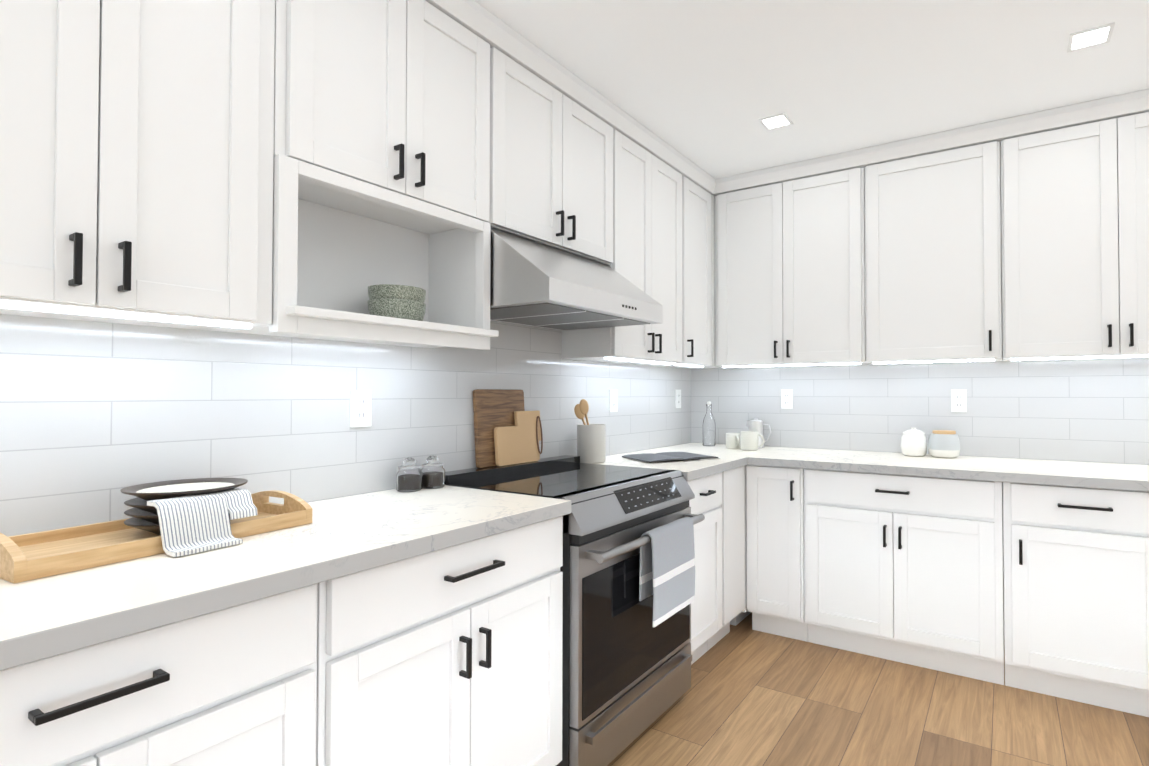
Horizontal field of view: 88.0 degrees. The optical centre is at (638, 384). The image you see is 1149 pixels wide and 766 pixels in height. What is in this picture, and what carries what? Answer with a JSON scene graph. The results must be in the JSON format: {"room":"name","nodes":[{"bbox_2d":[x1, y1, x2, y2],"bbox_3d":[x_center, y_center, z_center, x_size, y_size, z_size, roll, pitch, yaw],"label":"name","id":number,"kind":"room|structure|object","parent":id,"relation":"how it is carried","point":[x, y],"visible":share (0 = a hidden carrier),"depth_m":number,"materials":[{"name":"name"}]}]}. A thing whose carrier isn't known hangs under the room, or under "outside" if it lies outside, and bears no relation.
{"room":"kitchen","nodes":[
{"label":"kitchen","id":0,"kind":"room"},
{"bbox_2d":[639,517,694,626],"bbox_3d":[0.108,0.661,2.132,0.065,0.316,0.305,-1,-1,32],"label":"towel","id":1,"kind":"object","parent":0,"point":[667,561],"depth_m":2.08,"materials":[{"name":"grey fabric"}]},
{"bbox_2d":[475,0,1148,178],"bbox_3d":[0.539,-1.300,0.168,4.500,0.080,6.396,-1,-1,32],"label":"ceiling","id":2,"kind":"structure","parent":0,"point":[705,85],"depth_m":2.26,"materials":[{"name":"white paint"}]},
{"bbox_2d":[425,0,715,194],"bbox_3d":[-0.378,-1.189,2.238,0.110,0.076,3.171,-1,-1,32],"label":"crown molding","id":3,"kind":"structure","parent":2,"relation":"attached to","point":[482,22],"depth_m":2.29,"materials":[{"name":"white wood"}]},
{"bbox_2d":[758,112,792,130],"bbox_3d":[0.635,-1.227,2.737,0.124,0.026,0.124,-1,-1,32],"label":"recessed light","id":4,"kind":"object","parent":2,"relation":"in","point":[780,120],"visible":0.79,"depth_m":2.74,"materials":[{"name":"white plastic"}]},
{"bbox_2d":[712,89,1148,195],"bbox_3d":[1.647,-1.180,2.795,2.945,0.076,0.110,-1,-1,32],"label":"crown molding","id":5,"kind":"structure","parent":2,"relation":"attached to","point":[1123,105],"depth_m":2.84,"materials":[{"name":"white wood"}]},
{"bbox_2d":[1067,22,1114,52],"bbox_3d":[1.598,-1.237,2.093,0.124,0.026,0.124,-1,-1,32],"label":"recessed light","id":6,"kind":"object","parent":2,"relation":"in","point":[1090,37],"visible":0.88,"depth_m":2.09,"materials":[{"name":"white plastic"}]},
{"bbox_2d":[607,612,1148,765],"bbox_3d":[0.539,1.270,0.128,4.500,0.060,6.396,-1,-1,32],"label":"floor","id":7,"kind":"structure","parent":0,"point":[750,697],"depth_m":2.24,"materials":[{"name":"brown wood"}]},
{"bbox_2d":[0,583,317,765],"bbox_3d":[-1.048,0.817,1.022,0.660,0.873,0.675,-1,-1,32],"label":"base cabinet","id":8,"kind":"object","parent":7,"relation":"on","point":[234,685],"visible":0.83,"depth_m":0.96,"materials":[{"name":"white wood"}]},
{"bbox_2d":[316,516,562,765],"bbox_3d":[-0.671,0.826,1.630,0.660,0.873,0.749,-1,-1,32],"label":"base cabinet","id":9,"kind":"object","parent":7,"relation":"on","point":[450,656],"visible":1,"depth_m":1.42,"materials":[{"name":"white wood"}]},
{"bbox_2d":[445,455,704,765],"bbox_3d":[-0.225,0.798,2.247,0.754,0.949,0.758,-1,-1,32],"label":"range","id":10,"kind":"object","parent":7,"relation":"on","point":[627,568],"visible":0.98,"depth_m":2.01,"materials":[{"name":"silver metal"}]},
{"bbox_2d":[473,389,524,467],"bbox_3d":[-0.560,0.173,2.400,0.039,0.305,0.270,-1,-1,32],"label":"cutting board","id":11,"kind":"object","parent":10,"relation":"on","point":[493,409],"visible":0.73,"depth_m":2.34,"materials":[{"name":"brown wood"}]},
{"bbox_2d":[494,411,542,465],"bbox_3d":[-0.495,0.218,2.446,0.039,0.215,0.263,-1,-1,32],"label":"cutting board","id":12,"kind":"object","parent":10,"relation":"on","point":[518,443],"visible":1,"depth_m":2.44,"materials":[{"name":"brown wood"}]},
{"bbox_2d":[687,472,721,664],"bbox_3d":[0.040,0.844,2.778,0.660,0.873,0.415,-1,-1,32],"label":"base cabinet","id":13,"kind":"object","parent":7,"relation":"on","point":[706,605],"visible":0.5,"depth_m":2.66,"materials":[{"name":"white wood"}]},
{"bbox_2d":[707,466,744,650],"bbox_3d":[0.208,0.849,3.081,0.626,0.873,0.271,-1,-1,32],"label":"base cabinet","id":14,"kind":"object","parent":7,"relation":"on","point":[732,505],"visible":0.31,"depth_m":2.90,"materials":[{"name":"white wood"}]},
{"bbox_2d":[730,465,750,625],"bbox_3d":[0.446,0.855,3.466,0.626,0.873,0.626,-1,-1,32],"label":"base cabinet","id":15,"kind":"object","parent":7,"relation":"on","point":[740,617],"visible":0.07,"depth_m":3.05,"materials":[{"name":"white wood"}]},
{"bbox_2d":[746,465,807,641],"bbox_3d":[0.829,0.851,3.207,0.291,0.873,0.660,-1,-1,32],"label":"base cabinet","id":16,"kind":"object","parent":7,"relation":"on","point":[775,543],"visible":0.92,"depth_m":2.96,"materials":[{"name":"white wood"}]},
{"bbox_2d":[589,447,748,480],"bbox_3d":[0.103,0.388,2.890,0.648,0.040,0.660,-1,-1,32],"label":"countertop","id":17,"kind":"structure","parent":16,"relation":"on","point":[692,469],"depth_m":2.79,"materials":[{"name":"stone"}]},
{"bbox_2d":[574,399,605,462],"bbox_3d":[-0.234,0.216,2.774,0.134,0.297,0.174,-1,-1,32],"label":"utensil crock","id":18,"kind":"object","parent":17,"relation":"on","point":[591,443],"visible":1,"depth_m":2.73,"materials":[{"name":"white ceramic"}]},
{"bbox_2d":[622,452,720,462],"bbox_3d":[0.160,0.360,2.944,0.411,0.016,0.285,1,-1,-30],"label":"open magazine","id":19,"kind":"object","parent":17,"relation":"on","point":[652,457],"visible":1,"depth_m":2.89,"materials":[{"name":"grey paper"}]},
{"bbox_2d":[804,469,1003,684],"bbox_3d":[1.308,0.846,2.910,0.830,0.873,0.660,-1,-1,32],"label":"base cabinet","id":20,"kind":"object","parent":7,"relation":"on","point":[906,569],"visible":1,"depth_m":2.64,"materials":[{"name":"white wood"}]},
{"bbox_2d":[667,443,1148,491],"bbox_3d":[1.517,0.386,2.786,3.162,0.040,0.654,-1,-1,32],"label":"countertop","id":21,"kind":"structure","parent":20,"relation":"on","point":[1120,476],"depth_m":2.67,"materials":[{"name":"stone"}]},
{"bbox_2d":[703,400,715,445],"bbox_3d":[0.433,0.237,3.648,0.080,0.283,0.080,-1,-1,32],"label":"glass bottle","id":22,"kind":"object","parent":21,"relation":"on","point":[709,431],"visible":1,"depth_m":3.62,"materials":[{"name":"clear glass"}]},
{"bbox_2d":[726,433,739,448],"bbox_3d":[0.560,0.332,3.475,0.102,0.088,0.093,-1,-1,32],"label":"mug","id":23,"kind":"object","parent":21,"relation":"on","point":[732,440],"visible":1,"depth_m":3.44,"materials":[{"name":"white ceramic"}]},
{"bbox_2d":[740,431,764,450],"bbox_3d":[0.648,0.322,3.372,0.137,0.105,0.102,-1,-1,32],"label":"mug","id":24,"kind":"object","parent":21,"relation":"on","point":[749,440],"visible":1,"depth_m":3.34,"materials":[{"name":"white ceramic"}]},
{"bbox_2d":[746,418,770,447],"bbox_3d":[0.715,0.289,3.531,0.158,0.176,0.092,-1,-1,32],"label":"pitcher","id":25,"kind":"object","parent":21,"relation":"on","point":[755,424],"visible":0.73,"depth_m":3.50,"materials":[{"name":"white ceramic"}]},
{"bbox_2d":[900,427,926,456],"bbox_3d":[1.429,0.295,3.071,0.128,0.148,0.128,-1,-1,32],"label":"canister","id":26,"kind":"object","parent":21,"relation":"on","point":[913,441],"visible":1,"depth_m":3.02,"materials":[{"name":"white ceramic"}]},
{"bbox_2d":[928,430,959,457],"bbox_3d":[1.551,0.300,3.001,0.146,0.136,0.146,-1,-1,32],"label":"canister","id":27,"kind":"object","parent":21,"relation":"on","point":[944,443],"visible":1,"depth_m":2.95,"materials":[{"name":"white ceramic"}]},
{"bbox_2d":[1003,482,1148,716],"bbox_3d":[1.892,0.841,2.548,0.540,0.873,0.660,-1,-1,32],"label":"base cabinet","id":28,"kind":"object","parent":7,"relation":"on","point":[1076,593],"visible":0.98,"depth_m":2.32,"materials":[{"name":"white wood"}]},
{"bbox_3d":[-1.432,0.807,0.404,0.660,0.873,0.775,-1,-1,32],"label":"base cabinet","id":29,"kind":"object","parent":7,"relation":"on","visible":0},
{"bbox_2d":[0,485,570,670],"bbox_3d":[-1.453,0.348,0.383,0.645,0.040,3.706,-1,-1,32],"label":"countertop","id":30,"kind":"structure","parent":29,"relation":"on","point":[47,617],"depth_m":1.11,"materials":[{"name":"stone"}]},
{"bbox_2d":[0,478,312,582],"bbox_3d":[-1.029,0.284,1.285,0.338,0.114,0.530,0,-1,28],"label":"wood tray","id":31,"kind":"object","parent":30,"relation":"on","point":[178,518],"visible":1,"depth_m":1.25,"materials":[{"name":"brown wood"}]},
{"bbox_2d":[147,488,257,556],"bbox_3d":[-0.918,0.290,1.263,0.132,0.101,0.185,-1,-1,32],"label":"dish towel","id":32,"kind":"object","parent":31,"relation":"on","point":[195,521],"depth_m":1.24,"materials":[{"name":"white fabric"}]},
{"bbox_2d":[396,458,422,491],"bbox_3d":[-0.762,0.298,1.964,0.083,0.109,0.083,-1,-1,32],"label":"spice jar","id":33,"kind":"object","parent":30,"relation":"on","point":[409,475],"visible":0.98,"depth_m":1.93,"materials":[{"name":"clear glass"}]},
{"bbox_2d":[421,456,444,488],"bbox_3d":[-0.709,0.299,2.031,0.083,0.109,0.083,-1,-1,32],"label":"spice jar","id":34,"kind":"object","parent":30,"relation":"on","point":[432,469],"visible":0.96,"depth_m":2.00,"materials":[{"name":"clear glass"}]},
{"bbox_2d":[1000,146,1003,561],"bbox_3d":[2.197,0.031,2.824,4.300,2.500,0.100,-1,-1,32],"label":"wall","id":35,"kind":"structure","parent":0,"point":[1001,280],"depth_m":3.00,"materials":[{"name":"white paint"}]},
{"bbox_2d":[675,195,721,368],"bbox_3d":[0.393,-0.615,3.712,0.302,1.017,0.302,-1,-1,32],"label":"upper cabinet","id":36,"kind":"object","parent":35,"relation":"attached to","point":[713,271],"visible":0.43,"depth_m":3.51,"materials":[{"name":"white wood"}]},
{"bbox_2d":[715,167,872,367],"bbox_3d":[0.874,-0.615,3.394,0.846,1.027,0.336,-1,-1,32],"label":"upper cabinet","id":37,"kind":"object","parent":35,"relation":"attached to","point":[789,273],"visible":0.96,"depth_m":3.26,"materials":[{"name":"white wood"}]},
{"bbox_2d":[691,351,1148,464],"bbox_3d":[2.168,0.107,2.778,4.283,0.557,0.007,-1,-1,32],"label":"wall tile","id":38,"kind":"structure","parent":35,"relation":"attached to","point":[1088,410],"depth_m":3.10,"materials":[{"name":"white tile"}]},
{"bbox_2d":[781,389,792,408],"bbox_3d":[0.892,0.088,3.559,0.072,0.118,0.009,-1,-1,32],"label":"electrical outlet","id":39,"kind":"object","parent":38,"relation":"attached to","point":[786,398],"visible":1,"depth_m":3.56,"materials":[{"name":"white plastic"}]},
{"bbox_2d":[951,390,966,411],"bbox_3d":[1.667,0.085,3.079,0.072,0.118,0.009,-1,-1,32],"label":"electrical outlet","id":40,"kind":"object","parent":38,"relation":"attached to","point":[958,400],"visible":1,"depth_m":3.08,"materials":[{"name":"white plastic"}]},
{"bbox_2d":[864,141,1001,363],"bbox_3d":[1.492,-0.621,3.011,0.603,1.027,0.336,-1,-1,32],"label":"upper cabinet","id":41,"kind":"object","parent":35,"relation":"attached to","point":[933,287],"visible":1,"depth_m":2.89,"materials":[{"name":"white wood"}]},
{"bbox_2d":[1001,112,1148,360],"bbox_3d":[2.113,-0.627,2.626,0.851,1.027,0.336,-1,-1,32],"label":"upper cabinet","id":42,"kind":"object","parent":35,"relation":"attached to","point":[1075,235],"visible":1,"depth_m":2.60,"materials":[{"name":"white wood"}]},
{"bbox_3d":[-1.331,0.008,1.307,0.100,2.500,6.396,-1,-1,32],"label":"wall","id":43,"kind":"structure","parent":0,"visible":0},
{"bbox_2d":[0,0,274,330],"bbox_3d":[-1.136,-0.649,1.213,0.336,1.027,0.623,-1,-1,32],"label":"upper cabinet","id":44,"kind":"object","parent":43,"relation":"attached to","point":[136,158],"visible":1,"depth_m":1.19,"materials":[{"name":"white wood"}]},
{"bbox_2d":[0,314,690,536],"bbox_3d":[-1.283,-0.116,1.285,0.007,0.957,6.186,-1,-1,32],"label":"wall tile","id":45,"kind":"structure","parent":43,"relation":"attached to","point":[96,418],"depth_m":1.64,"materials":[{"name":"white tile"}]},
{"bbox_2d":[350,390,371,426],"bbox_3d":[-0.892,0.077,1.897,0.009,0.118,0.072,-1,-1,32],"label":"electrical outlet","id":46,"kind":"object","parent":45,"relation":"attached to","point":[360,408],"visible":1,"depth_m":1.89,"materials":[{"name":"white plastic"}]},
{"bbox_2d":[609,390,617,411],"bbox_3d":[-0.134,0.086,3.120,0.009,0.118,0.072,-1,-1,32],"label":"electrical outlet","id":47,"kind":"object","parent":45,"relation":"attached to","point":[613,400],"visible":1,"depth_m":3.12,"materials":[{"name":"white plastic"}]},
{"bbox_2d":[675,389,680,407],"bbox_3d":[0.250,0.091,3.740,0.009,0.118,0.072,-1,-1,32],"label":"electrical outlet","id":48,"kind":"object","parent":45,"relation":"attached to","point":[677,398],"visible":1,"depth_m":3.73,"materials":[{"name":"white plastic"}]},
{"bbox_2d":[221,0,498,349],"bbox_3d":[-0.789,-0.637,1.768,0.340,1.035,0.682,-1,-1,32],"label":"upper cabinet","id":49,"kind":"object","parent":43,"relation":"attached to","point":[381,162],"visible":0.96,"depth_m":1.73,"materials":[{"name":"white wood"}]},
{"bbox_2d":[368,284,425,320],"bbox_3d":[-0.759,-0.240,1.855,0.170,0.118,0.170,-1,-1,32],"label":"bowls","id":50,"kind":"object","parent":49,"relation":"in","point":[397,301],"visible":0.83,"depth_m":1.79,"materials":[{"name":"green ceramic"}]},
{"bbox_2d":[487,47,612,264],"bbox_3d":[-0.417,-0.840,2.376,0.336,0.609,0.733,-1,-1,32],"label":"upper cabinet","id":51,"kind":"object","parent":43,"relation":"attached to","point":[551,166],"visible":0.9,"depth_m":2.25,"materials":[{"name":"white wood"}]},
{"bbox_2d":[490,228,662,330],"bbox_3d":[-0.321,-0.394,2.311,0.547,0.282,0.727,-1,-1,32],"label":"range hood","id":52,"kind":"object","parent":51,"relation":"attached to","point":[535,284],"visible":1,"depth_m":2.08,"materials":[{"name":"silver metal"}]},
{"bbox_2d":[562,129,681,364],"bbox_3d":[-0.049,-0.622,2.967,0.336,1.027,0.658,-1,-1,32],"label":"upper cabinet","id":53,"kind":"object","parent":43,"relation":"attached to","point":[647,222],"visible":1,"depth_m":2.84,"materials":[{"name":"white wood"}]},
{"bbox_2d":[637,176,711,367],"bbox_3d":[0.226,-0.615,3.411,0.336,1.027,0.381,-1,-1,32],"label":"upper cabinet","id":54,"kind":"object","parent":43,"relation":"attached to","point":[696,288],"visible":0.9,"depth_m":3.33,"materials":[{"name":"white wood"}]}
]}

